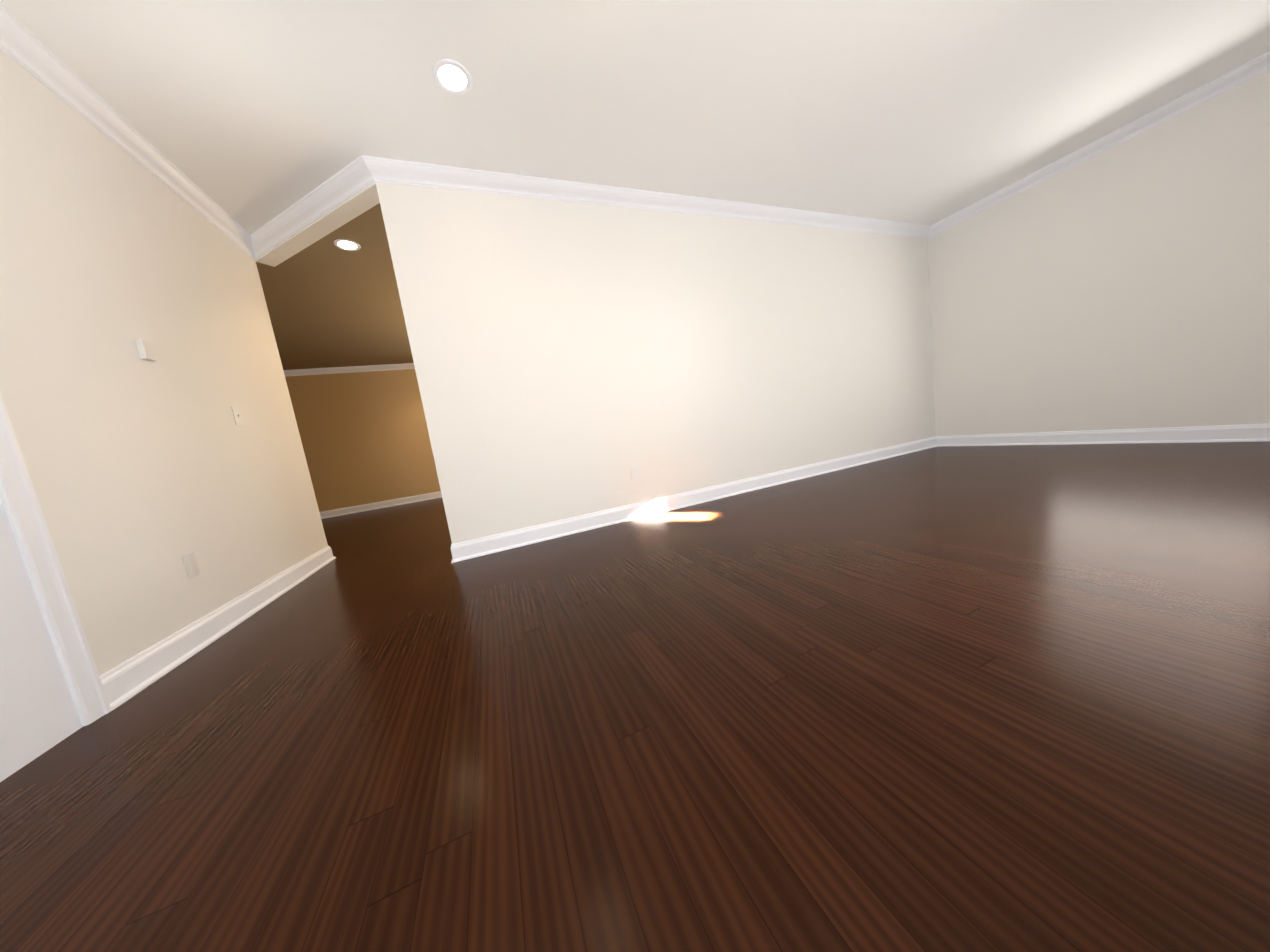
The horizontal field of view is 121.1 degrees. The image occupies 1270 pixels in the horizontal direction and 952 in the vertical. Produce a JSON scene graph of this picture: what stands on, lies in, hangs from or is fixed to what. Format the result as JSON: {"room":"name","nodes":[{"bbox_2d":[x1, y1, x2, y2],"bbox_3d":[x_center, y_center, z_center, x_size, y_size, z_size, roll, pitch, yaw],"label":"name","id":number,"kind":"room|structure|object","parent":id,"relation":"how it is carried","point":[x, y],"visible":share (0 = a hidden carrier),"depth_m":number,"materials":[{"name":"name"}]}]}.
{"room":"empty living room","nodes":[
{"label":"empty living room","id":0,"kind":"room"},
{"bbox_2d":[0,49,327,675],"bbox_3d":[-1.333,-0.335,-1.023,0.120,2.755,8.800,-11,7,-21],"label":"wall","id":1,"kind":"structure","parent":0,"point":[145,475],"depth_m":1.67,"materials":[{"name":"white paint"}]},
{"bbox_2d":[0,392,111,781],"bbox_3d":[-1.916,-0.163,0.708,0.044,2.170,1.040,-11,7,-21],"label":"door","id":2,"kind":"structure","parent":1,"relation":"attached to","point":[52,692],"depth_m":1.16,"materials":[{"name":"white wood"}]},
{"bbox_2d":[135,340,156,361],"bbox_3d":[-2.409,-0.617,1.766,0.026,0.090,0.060,-11,7,-21],"label":"thermostat","id":3,"kind":"object","parent":1,"relation":"attached to","point":[146,350],"visible":1,"depth_m":1.75,"materials":[{"name":"white plastic"}]},
{"bbox_2d":[182,552,199,577],"bbox_3d":[-2.227,0.447,1.799,0.007,0.118,0.072,-11,7,-21],"label":"electrical outlet plate","id":4,"kind":"object","parent":1,"relation":"attached to","point":[190,564],"visible":1,"depth_m":1.79,"materials":[{"name":"white plastic"}]},
{"bbox_2d":[100,546,335,709],"bbox_3d":[-2.351,0.746,2.285,0.027,0.130,2.097,-11,7,-21],"label":"baseboard","id":5,"kind":"structure","parent":1,"relation":"attached to","point":[136,674],"depth_m":1.74,"materials":[{"name":"white wood"}]},
{"bbox_2d":[231,407,243,425],"bbox_3d":[-2.602,-0.391,2.351,0.014,0.118,0.072,-11,7,-21],"label":"switch plate","id":6,"kind":"object","parent":1,"relation":"attached to","point":[237,416],"visible":1,"depth_m":2.34,"materials":[{"name":"white plastic"}]},
{"bbox_2d":[0,6,1269,259],"bbox_3d":[1.677,-2.158,0.088,6.839,0.092,8.800,-11,7,-21],"label":"crown molding","id":7,"kind":"structure","parent":1,"relation":"attached to","point":[24,48],"depth_m":2.56,"materials":[{"name":"white wood"}]},
{"bbox_2d":[255,182,379,266],"bbox_3d":[-2.377,-1.929,2.661,1.564,0.205,0.120,-5,7,23],"label":"wall","id":8,"kind":"structure","parent":0,"point":[354,206],"depth_m":2.63,"materials":[{"name":"white paint"}]},
{"bbox_2d":[285,369,440,511],"bbox_3d":[-2.684,-1.304,7.732,9.600,2.955,0.120,-11,7,-21],"label":"wall","id":9,"kind":"structure","parent":0,"point":[365,437],"depth_m":6.72,"materials":[{"name":"beige paint"}]},
{"bbox_2d":[283,363,414,376],"bbox_3d":[-2.806,-2.410,7.504,9.600,0.092,0.082,-11,7,-21],"label":"crown molding","id":10,"kind":"structure","parent":9,"relation":"attached to","point":[330,370],"depth_m":6.50,"materials":[{"name":"white wood"}]},
{"bbox_2d":[320,491,441,518],"bbox_3d":[-2.455,0.088,7.833,9.600,0.130,0.027,-11,7,-21],"label":"baseboard","id":11,"kind":"structure","parent":9,"relation":"attached to","point":[373,506],"depth_m":6.85,"materials":[{"name":"white wood"}]},
{"bbox_2d":[0,441,1269,951],"bbox_3d":[-0.266,0.511,2.493,9.600,0.050,14.400,-11,7,-21],"label":"floor","id":12,"kind":"structure","parent":0,"point":[978,699],"depth_m":0.87,"materials":[{"name":"brown wood"}]},
{"bbox_2d":[0,0,1269,369],"bbox_3d":[-0.390,-2.131,1.520,9.600,0.100,13.000,-11,7,-21],"label":"ceiling","id":13,"kind":"structure","parent":0,"point":[250,116],"depth_m":2.11,"materials":[{"name":"white paint"}]},
{"bbox_2d":[334,239,360,250],"bbox_3d":[-2.448,-1.965,3.050,0.184,0.006,0.184,-11,7,-21],"label":"recessed light","id":14,"kind":"object","parent":13,"relation":"in","point":[347,244],"visible":1,"depth_m":3.04,"materials":[{"name":"white"}]},
{"bbox_2d":[432,59,471,94],"bbox_3d":[-0.933,-2.036,1.835,0.184,0.006,0.184,-11,7,-21],"label":"recessed light","id":15,"kind":"object","parent":13,"relation":"in","point":[450,76],"visible":1,"depth_m":1.83,"materials":[{"name":"white plastic"}]},
{"bbox_2d":[376,182,935,543],"bbox_3d":[1.090,-1.289,3.534,5.730,2.855,0.120,-11,7,-21],"label":"wall","id":16,"kind":"structure","parent":0,"point":[572,359],"depth_m":3.04,"materials":[{"name":"white paint"}]},
{"bbox_2d":[630,465,639,479],"bbox_3d":[-0.001,-0.033,3.100,0.072,0.118,0.007,-11,7,-21],"label":"electrical outlet plate","id":17,"kind":"object","parent":16,"relation":"attached to","point":[634,471],"visible":1,"depth_m":3.10,"materials":[{"name":"white plastic"}]},
{"bbox_2d":[451,437,939,562],"bbox_3d":[1.295,0.056,3.633,5.757,0.130,0.047,-11,7,-21],"label":"baseboard","id":18,"kind":"structure","parent":16,"relation":"attached to","point":[478,547],"depth_m":3.20,"materials":[{"name":"white wood"}]},
{"bbox_2d":[928,70,1269,435],"bbox_3d":[4.375,-1.663,3.122,0.120,2.755,3.070,-11,7,-21],"label":"wall","id":19,"kind":"structure","parent":0,"point":[1125,284],"depth_m":3.14,"materials":[{"name":"white paint"}]},
{"bbox_2d":[936,424,1269,446],"bbox_3d":[4.474,-0.364,3.303,0.027,0.130,2.880,-11,7,-21],"label":"baseboard","id":20,"kind":"structure","parent":19,"relation":"attached to","point":[1249,432],"depth_m":3.27,"materials":[{"name":"white wood"}]}
]}

